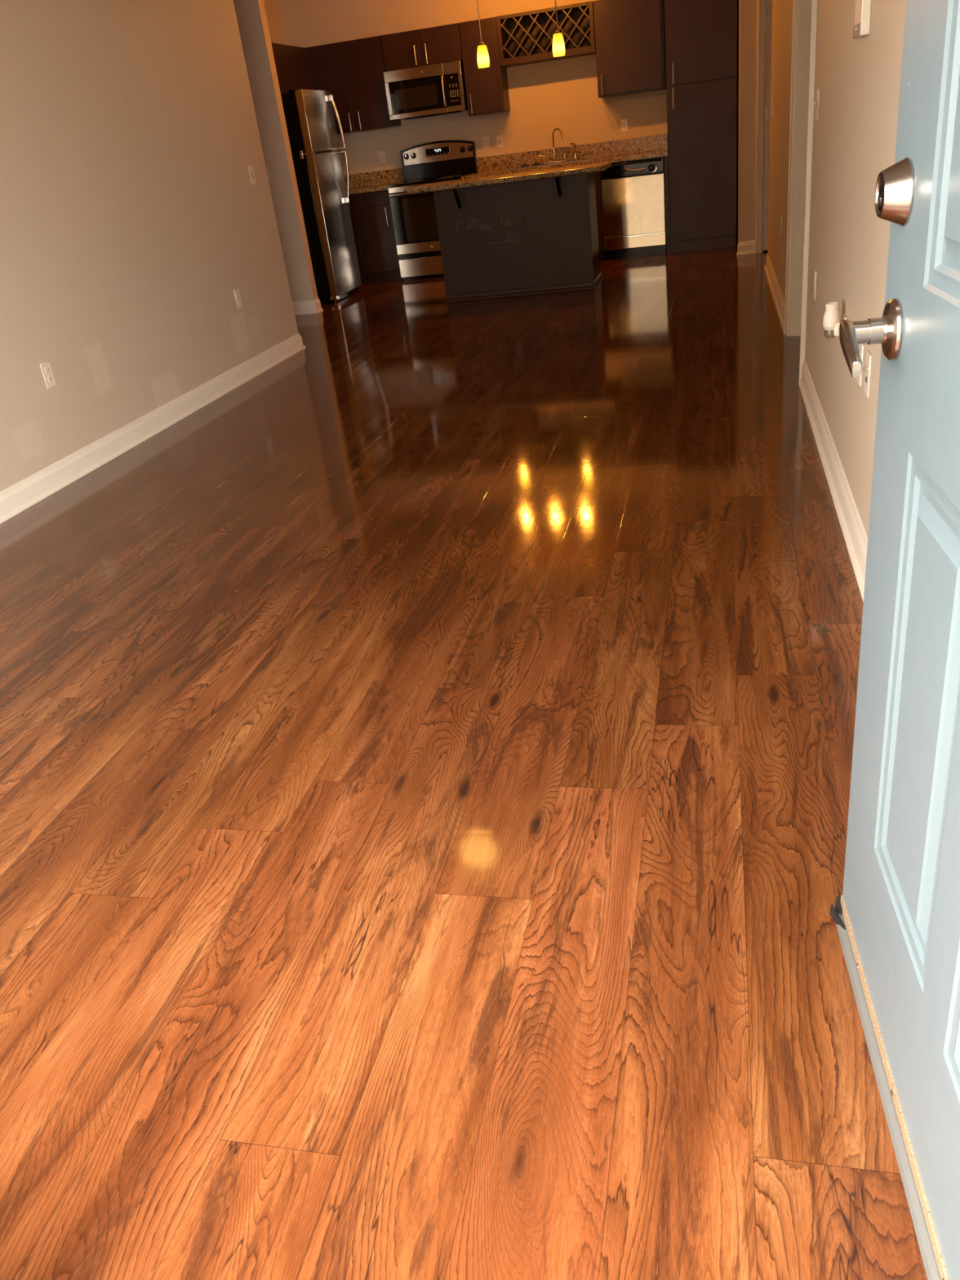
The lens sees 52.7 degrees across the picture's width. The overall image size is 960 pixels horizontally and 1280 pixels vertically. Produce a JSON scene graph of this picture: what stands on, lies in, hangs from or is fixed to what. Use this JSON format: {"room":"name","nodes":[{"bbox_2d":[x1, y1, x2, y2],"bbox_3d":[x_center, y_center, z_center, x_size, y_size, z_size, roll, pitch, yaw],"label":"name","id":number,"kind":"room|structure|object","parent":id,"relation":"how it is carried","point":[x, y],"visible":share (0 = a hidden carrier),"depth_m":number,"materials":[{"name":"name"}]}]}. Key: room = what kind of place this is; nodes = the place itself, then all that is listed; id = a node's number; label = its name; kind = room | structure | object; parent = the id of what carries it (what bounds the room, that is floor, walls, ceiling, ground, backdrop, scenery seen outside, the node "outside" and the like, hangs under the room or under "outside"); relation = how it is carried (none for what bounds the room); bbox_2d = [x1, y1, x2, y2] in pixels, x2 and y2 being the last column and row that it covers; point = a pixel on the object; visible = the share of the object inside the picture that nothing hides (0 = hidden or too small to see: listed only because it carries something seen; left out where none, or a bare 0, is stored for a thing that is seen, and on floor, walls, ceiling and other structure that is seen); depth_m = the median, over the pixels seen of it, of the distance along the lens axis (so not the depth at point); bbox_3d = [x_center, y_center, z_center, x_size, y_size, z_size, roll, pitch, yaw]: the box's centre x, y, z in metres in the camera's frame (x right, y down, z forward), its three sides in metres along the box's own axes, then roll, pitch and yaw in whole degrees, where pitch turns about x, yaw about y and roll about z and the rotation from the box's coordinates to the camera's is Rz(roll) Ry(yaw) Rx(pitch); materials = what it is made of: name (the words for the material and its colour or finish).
{"room":"empty apartment living room","nodes":[
{"label":"empty apartment living room","id":0,"kind":"room"},
{"bbox_2d":[0,0,297,491],"bbox_3d":[-2.232,-1.808,3.708,0.120,2.740,6.620,0,28,14],"label":"wall","id":1,"kind":"structure","parent":0,"point":[132,216],"depth_m":5.00,"materials":[{"name":"paint"}]},
{"bbox_2d":[40,360,57,389],"bbox_3d":[-1.980,-1.217,4.448,0.009,0.114,0.070,0,28,14],"label":"outlet","id":2,"kind":"object","parent":1,"relation":"attached to","point":[46,367],"visible":1,"depth_m":4.44,"materials":[{"name":"beige plastic"}]},
{"bbox_2d":[44,367,50,373],"bbox_3d":[-1.980,-1.234,4.439,0.004,0.027,0.034,0,28,14],"label":"receptacle","id":3,"kind":"object","parent":2,"relation":"attached to","point":[47,370],"depth_m":4.44,"materials":[{"name":"beige plastic"}]},
{"bbox_2d":[48,375,53,382],"bbox_3d":[-1.976,-1.200,4.457,0.004,0.027,0.034,0,28,14],"label":"receptacle","id":4,"kind":"object","parent":2,"relation":"attached to","point":[50,377],"depth_m":4.46,"materials":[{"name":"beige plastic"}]},
{"bbox_2d":[0,333,306,524],"bbox_3d":[-2.003,-0.690,4.367,0.055,0.112,6.496,0,28,14],"label":"baseboard","id":5,"kind":"structure","parent":1,"relation":"attached to","point":[21,495],"depth_m":5.05,"materials":[{"name":"white paint"}]},
{"bbox_2d":[233,288,242,308],"bbox_3d":[-1.548,-2.190,6.212,0.009,0.114,0.070,0,28,14],"label":"outlet","id":6,"kind":"object","parent":1,"relation":"attached to","point":[237,292],"visible":1,"depth_m":6.20,"materials":[{"name":"beige plastic"}]},
{"bbox_2d":[248,165,256,184],"bbox_3d":[-1.500,-3.072,6.403,0.017,0.114,0.070,0,28,14],"label":"light switch","id":7,"kind":"object","parent":1,"relation":"attached to","point":[250,167],"visible":1,"depth_m":6.40,"materials":[{"name":"beige plastic"}]},
{"bbox_2d":[263,0,284,44],"bbox_3d":[-2.173,-4.771,9.451,0.120,2.740,2.345,0,28,14],"label":"wall","id":8,"kind":"structure","parent":0,"point":[270,6],"depth_m":9.68,"materials":[{"name":"paint"}]},
{"bbox_2d":[271,42,313,93],"bbox_3d":[-2.010,-5.359,9.133,0.354,0.410,1.400,0,28,14],"label":"upper cabinet","id":9,"kind":"object","parent":8,"relation":"attached to","point":[291,62],"visible":0.33,"depth_m":9.26,"materials":[{"name":"brown wood"}]},
{"bbox_2d":[233,0,318,302],"bbox_3d":[-2.487,-4.194,8.409,1.765,2.740,0.115,0,28,14],"label":"wall","id":10,"kind":"structure","parent":0,"point":[251,15],"depth_m":8.18,"materials":[{"name":"paint"}]},
{"bbox_2d":[265,165,270,180],"bbox_3d":[-1.837,-3.987,8.286,0.070,0.114,0.017,0,28,14],"label":"light switch","id":11,"kind":"object","parent":10,"relation":"attached to","point":[267,168],"visible":0.18,"depth_m":8.28,"materials":[{"name":"beige plastic"}]},
{"bbox_2d":[292,300,317,315],"bbox_3d":[-2.338,-3.001,8.943,1.791,0.112,0.026,0,28,14],"label":"baseboard","id":12,"kind":"structure","parent":10,"relation":"attached to","point":[307,307],"depth_m":8.76,"materials":[{"name":"white paint"}]},
{"bbox_2d":[313,297,323,312],"bbox_3d":[-1.469,-3.031,8.780,0.026,0.112,0.141,0,28,14],"label":"baseboard","id":13,"kind":"structure","parent":10,"relation":"attached to","point":[317,301],"depth_m":8.78,"materials":[{"name":"white paint"}]},
{"bbox_2d":[0,240,927,1279],"bbox_3d":[-0.513,-1.520,5.724,7.078,0.001,11.070,0,28,14],"label":"floor","id":14,"kind":"structure","parent":0,"point":[426,748],"depth_m":1.97,"materials":[{"name":"brown wood"}]},
{"bbox_2d":[280,88,361,303],"bbox_3d":[-1.696,-4.143,9.158,0.883,1.785,0.726,0,28,14],"label":"refrigerator","id":15,"kind":"object","parent":14,"relation":"on","point":[309,117],"visible":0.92,"depth_m":8.91,"materials":[{"name":"silver metal"}]},
{"bbox_2d":[348,194,367,284],"bbox_3d":[-1.520,-4.299,10.417,0.631,0.876,0.565,0,28,14],"label":"base cabinet","id":16,"kind":"object","parent":14,"relation":"on","point":[363,277],"visible":0.18,"depth_m":10.12,"materials":[{"name":"brown wood"}]},
{"bbox_2d":[343,168,404,194],"bbox_3d":[-1.389,-4.758,10.124,1.074,0.170,0.628,0,28,14],"label":"countertop","id":17,"kind":"structure","parent":16,"relation":"on","point":[372,181],"depth_m":10.29,"materials":[{"name":"stone"}]},
{"bbox_2d":[351,189,404,283],"bbox_3d":[-1.014,-4.287,10.266,0.416,0.876,0.622,0,28,14],"label":"base cabinet","id":18,"kind":"object","parent":14,"relation":"on","point":[372,211],"visible":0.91,"depth_m":10.03,"materials":[{"name":"brown wood"}]},
{"bbox_2d":[386,140,478,280],"bbox_3d":[-0.446,-4.441,10.007,0.806,1.252,0.683,0,28,14],"label":"stove","id":19,"kind":"object","parent":14,"relation":"on","point":[414,215],"visible":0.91,"depth_m":9.95,"materials":[{"name":"silver metal"}]},
{"bbox_2d":[386,173,473,187],"bbox_3d":[-0.501,-4.687,9.880,0.762,0.023,0.585,0,28,14],"label":"cooktop","id":20,"kind":"object","parent":19,"relation":"in","point":[411,181],"depth_m":9.74,"materials":[{"name":"black glass"}]},
{"bbox_2d":[433,172,602,301],"bbox_3d":[0.333,-3.437,8.263,1.304,0.882,0.660,0,28,14],"label":"kitchen island","id":21,"kind":"object","parent":14,"relation":"on","point":[535,236],"visible":1,"depth_m":8.10,"materials":[{"name":"brown wood"}]},
{"bbox_2d":[404,161,611,194],"bbox_3d":[0.240,-3.842,8.059,1.639,0.038,0.741,0,28,14],"label":"island countertop","id":22,"kind":"structure","parent":21,"relation":"on","point":[601,166],"depth_m":7.81,"materials":[{"name":"stone"}]},
{"bbox_2d":[594,171,604,260],"bbox_3d":[0.593,-4.294,9.869,1.355,0.876,0.622,0,28,14],"label":"base cabinet","id":23,"kind":"object","parent":14,"relation":"on","point":[597,181],"visible":0.06,"depth_m":9.49,"materials":[{"name":"brown wood"}]},
{"bbox_2d":[461,133,667,179],"bbox_3d":[0.847,-4.769,9.570,2.001,0.176,0.628,0,28,14],"label":"countertop","id":24,"kind":"structure","parent":23,"relation":"on","point":[652,146],"depth_m":9.71,"materials":[{"name":"stone"}]},
{"bbox_2d":[500,157,597,171],"bbox_3d":[0.701,-4.643,9.656,0.910,0.181,0.445,0,28,14],"label":"sink","id":25,"kind":"object","parent":24,"relation":"in","point":[593,158],"visible":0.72,"depth_m":9.67,"materials":[{"name":"metal"}]},
{"bbox_2d":[520,160,528,167],"bbox_3d":[0.451,-4.834,9.837,0.088,0.049,0.088,0,28,14],"label":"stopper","id":26,"kind":"object","parent":25,"relation":"on","point":[524,162],"visible":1,"depth_m":9.82,"materials":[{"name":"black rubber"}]},
{"bbox_2d":[532,160,540,165],"bbox_3d":[0.568,-4.834,9.808,0.088,0.049,0.088,0,28,14],"label":"stopper","id":27,"kind":"object","parent":25,"relation":"on","point":[535,162],"visible":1,"depth_m":9.79,"materials":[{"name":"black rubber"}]},
{"bbox_2d":[570,142,577,160],"bbox_3d":[0.940,-4.880,9.680,0.040,0.161,0.073,15,35,37],"label":"sprayer","id":28,"kind":"object","parent":25,"relation":"on","point":[573,144],"visible":1,"depth_m":9.68,"materials":[{"name":"silver metal"}]},
{"bbox_2d":[537,128,570,164],"bbox_3d":[0.736,-4.948,9.699,0.318,0.310,0.136,11,32,31],"label":"faucet","id":29,"kind":"object","parent":24,"relation":"on","point":[555,129],"visible":1,"depth_m":9.72,"materials":[{"name":"silver metal"}]},
{"bbox_2d":[600,155,666,260],"bbox_3d":[1.547,-4.303,9.644,0.606,0.876,0.628,0,28,14],"label":"dishwasher","id":30,"kind":"object","parent":14,"relation":"on","point":[633,192],"visible":0.94,"depth_m":9.39,"materials":[{"name":"silver metal"}]},
{"bbox_2d":[664,0,737,254],"bbox_3d":[2.084,-4.892,9.173,0.660,2.220,0.627,0,28,14],"label":"pantry cabinet","id":31,"kind":"object","parent":14,"relation":"on","point":[701,35],"visible":1,"depth_m":8.94,"materials":[{"name":"brown wood"}]},
{"bbox_2d":[276,0,737,240],"bbox_3d":[0.352,-5.302,9.839,4.600,2.740,0.120,0,28,14],"label":"wall","id":32,"kind":"structure","parent":0,"point":[562,94],"depth_m":9.67,"materials":[{"name":"paint"}]},
{"bbox_2d":[305,35,400,134],"bbox_3d":[-1.280,-5.587,9.799,0.783,0.783,0.367,0,28,14],"label":"upper cabinet","id":33,"kind":"object","parent":32,"relation":"attached to","point":[353,71],"visible":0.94,"depth_m":9.65,"materials":[{"name":"brown wood"}]},
{"bbox_2d":[377,151,386,163],"bbox_3d":[-1.036,-5.090,10.219,0.070,0.114,0.009,0,28,14],"label":"outlet","id":34,"kind":"object","parent":32,"relation":"attached to","point":[381,153],"visible":1,"depth_m":10.22,"materials":[{"name":"beige plastic"}]},
{"bbox_2d":[380,22,462,71],"bbox_3d":[-0.542,-5.799,9.502,0.786,0.308,0.367,0,28,14],"label":"upper cabinet","id":35,"kind":"object","parent":32,"relation":"attached to","point":[442,43],"visible":0.98,"depth_m":9.37,"materials":[{"name":"brown wood"}]},
{"bbox_2d":[383,60,468,119],"bbox_3d":[-0.507,-5.448,9.632,0.776,0.430,0.455,0,28,14],"label":"microwave","id":36,"kind":"object","parent":35,"relation":"attached to","point":[437,89],"visible":1,"depth_m":9.47,"materials":[{"name":"silver metal"}]},
{"bbox_2d":[458,17,510,115],"bbox_3d":[0.047,-5.592,9.471,0.362,0.783,0.367,0,28,14],"label":"upper cabinet","id":37,"kind":"object","parent":32,"relation":"attached to","point":[486,88],"visible":0.98,"depth_m":9.37,"materials":[{"name":"brown wood"}]},
{"bbox_2d":[482,136,489,149],"bbox_3d":[0.062,-5.102,9.944,0.070,0.114,0.009,0,28,14],"label":"outlet","id":38,"kind":"object","parent":32,"relation":"attached to","point":[486,143],"visible":1,"depth_m":9.94,"materials":[{"name":"beige plastic"}]},
{"bbox_2d":[496,134,503,148],"bbox_3d":[0.203,-5.095,9.908,0.070,0.114,0.017,0,28,14],"label":"light switch","id":39,"kind":"object","parent":32,"relation":"attached to","point":[500,141],"visible":1,"depth_m":9.91,"materials":[{"name":"beige plastic"}]},
{"bbox_2d":[496,0,595,67],"bbox_3d":[0.650,-5.770,9.247,0.910,0.405,0.328,0,28,14],"label":"wine rack","id":40,"kind":"object","parent":32,"relation":"attached to","point":[526,37],"visible":0.91,"depth_m":9.23,"materials":[{"name":"brown wood"}]},
{"bbox_2d":[620,118,628,132],"bbox_3d":[1.432,-5.101,9.608,0.070,0.114,0.009,0,28,14],"label":"outlet","id":41,"kind":"object","parent":32,"relation":"attached to","point":[624,122],"visible":1,"depth_m":9.61,"materials":[{"name":"beige plastic"}]},
{"bbox_2d":[593,0,666,97],"bbox_3d":[1.419,-5.597,9.132,0.630,0.783,0.367,0,28,14],"label":"upper cabinet","id":42,"kind":"object","parent":32,"relation":"attached to","point":[630,34],"visible":0.98,"depth_m":9.01,"materials":[{"name":"brown wood"}]},
{"bbox_2d":[737,0,766,249],"bbox_3d":[3.080,-5.024,8.605,1.514,2.740,1.110,0,28,14],"label":"wall","id":43,"kind":"structure","parent":0,"point":[747,9],"depth_m":8.46,"materials":[{"name":"paint"}]},
{"bbox_2d":[736,240,755,255],"bbox_3d":[2.435,-3.595,8.882,0.170,0.112,0.026,0,28,14],"label":"baseboard","id":44,"kind":"structure","parent":43,"relation":"attached to","point":[745,247],"depth_m":8.88,"materials":[{"name":"white paint"}]},
{"bbox_2d":[755,0,766,253],"bbox_3d":[2.898,-4.512,8.338,1.002,2.120,0.144,0,28,14],"label":"door frame","id":45,"kind":"structure","parent":43,"relation":"attached to","point":[762,10],"depth_m":8.40,"materials":[{"name":"white paint"}]},
{"bbox_2d":[762,0,772,252],"bbox_3d":[2.910,-4.480,8.361,0.890,2.040,0.109,0,28,14],"label":"door","id":46,"kind":"structure","parent":43,"relation":"in","point":[769,2],"depth_m":8.41,"materials":[{"name":"white paint"}]},
{"bbox_2d":[768,0,906,537],"bbox_3d":[1.378,-2.279,3.703,0.120,2.740,8.570,0,28,14],"label":"wall","id":47,"kind":"structure","parent":0,"point":[855,132],"depth_m":3.14,"materials":[{"name":"paint"}]},
{"bbox_2d":[771,98,773,116],"bbox_3d":[2.139,-3.896,7.092,0.017,0.114,0.070,0,28,14],"label":"light switch","id":48,"kind":"object","parent":47,"relation":"attached to","point":[772,106],"visible":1,"depth_m":7.08,"materials":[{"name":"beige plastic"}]},
{"bbox_2d":[764,253,785,333],"bbox_3d":[2.075,-2.491,6.830,0.026,0.112,2.766,0,28,14],"label":"baseboard","id":49,"kind":"structure","parent":47,"relation":"attached to","point":[779,300],"depth_m":6.63,"materials":[{"name":"white paint"}]},
{"bbox_2d":[780,214,782,234],"bbox_3d":[1.929,-2.663,6.208,0.009,0.114,0.070,0,28,14],"label":"outlet","id":50,"kind":"object","parent":47,"relation":"attached to","point":[780,215],"visible":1,"depth_m":6.19,"materials":[{"name":"beige plastic"}]},
{"bbox_2d":[784,0,817,380],"bbox_3d":[1.601,-2.452,4.655,0.143,2.130,1.216,0,28,14],"label":"door frame","id":51,"kind":"structure","parent":47,"relation":"attached to","point":[804,28],"depth_m":5.05,"materials":[{"name":"white paint"}]},
{"bbox_2d":[813,269,817,300],"bbox_3d":[1.403,-1.490,4.064,0.009,0.114,0.070,0,28,14],"label":"outlet","id":52,"kind":"object","parent":47,"relation":"attached to","point":[815,270],"visible":1,"depth_m":4.04,"materials":[{"name":"beige plastic"}]},
{"bbox_2d":[813,88,819,120],"bbox_3d":[1.364,-2.172,3.934,0.017,0.114,0.070,0,28,14],"label":"light switch","id":53,"kind":"object","parent":47,"relation":"attached to","point":[816,104],"visible":1,"depth_m":3.92,"materials":[{"name":"beige plastic"}]},
{"bbox_2d":[798,360,867,602],"bbox_3d":[1.059,-0.227,2.688,0.026,0.112,4.470,0,28,14],"label":"baseboard","id":54,"kind":"structure","parent":47,"relation":"attached to","point":[853,530],"depth_m":3.21,"materials":[{"name":"white paint"}]},
{"bbox_2d":[840,313,847,352],"bbox_3d":[1.175,-0.991,3.134,0.009,0.114,0.070,0,28,14],"label":"outlet","id":55,"kind":"object","parent":47,"relation":"attached to","point":[844,317],"visible":0.05,"depth_m":3.11,"materials":[{"name":"beige plastic"}]},
{"bbox_2d":[822,302,841,338],"bbox_3d":[1.137,-1.030,3.122,0.062,0.108,0.053,0,28,14],"label":"air freshener","id":56,"kind":"object","parent":55,"relation":"attached to","point":[831,319],"visible":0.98,"depth_m":3.10,"materials":[{"name":"beige plastic"}]},
{"bbox_2d":[823,329,835,338],"bbox_3d":[1.137,-0.994,3.141,0.043,0.027,0.043,0,28,14],"label":"oil bottle","id":57,"kind":"object","parent":56,"relation":"on","point":[829,334],"depth_m":3.13,"materials":[{"name":"clear glass"}]},
{"bbox_2d":[856,343,863,386],"bbox_3d":[1.087,-0.791,2.775,0.009,0.114,0.070,0,28,14],"label":"outlet","id":58,"kind":"object","parent":47,"relation":"attached to","point":[859,380],"visible":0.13,"depth_m":2.75,"materials":[{"name":"beige plastic"}]},
{"bbox_2d":[852,0,871,39],"bbox_3d":[1.034,-1.746,2.616,0.030,0.203,0.150,0,28,14],"label":"alarm keypad","id":59,"kind":"object","parent":47,"relation":"attached to","point":[861,28],"visible":1,"depth_m":2.59,"materials":[{"name":"beige plastic"}]},
{"bbox_2d":[862,350,871,397],"bbox_3d":[1.048,-0.723,2.635,0.018,0.114,0.070,0,28,14],"label":"cable plate","id":60,"kind":"object","parent":47,"relation":"attached to","point":[867,368],"visible":1,"depth_m":2.62,"materials":[{"name":"beige plastic"}]},
{"bbox_3d":[-0.786,-4.059,4.589,7.100,0.100,10.850,0,28,14],"label":"ceiling","id":61,"kind":"structure","parent":0,"visible":0},
{"bbox_2d":[476,0,489,68],"bbox_3d":[-0.026,-5.128,7.694,0.120,1.010,0.120,0,28,14],"label":"pendant lamp","id":62,"kind":"object","parent":61,"relation":"hanging from","point":[482,56],"visible":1,"depth_m":7.85,"materials":[{"name":"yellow glass"}]},
{"bbox_2d":[552,0,564,57],"bbox_3d":[0.577,-5.130,7.545,0.120,1.010,0.120,0,28,14],"label":"pendant lamp","id":63,"kind":"object","parent":61,"relation":"hanging from","point":[558,46],"visible":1,"depth_m":7.70,"materials":[{"name":"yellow glass"}]},
{"bbox_3d":[-1.268,-0.298,0.527,3.507,2.740,0.150,0,28,14],"label":"wall","id":64,"kind":"structure","parent":0,"visible":0},
{"bbox_2d":[830,0,959,1279],"bbox_3d":[0.415,-0.232,0.744,0.117,2.033,0.938,-2,27,10],"label":"door","id":65,"kind":"structure","parent":64,"relation":"in","point":[897,921],"depth_m":1.09,"materials":[{"name":"blue paint"}]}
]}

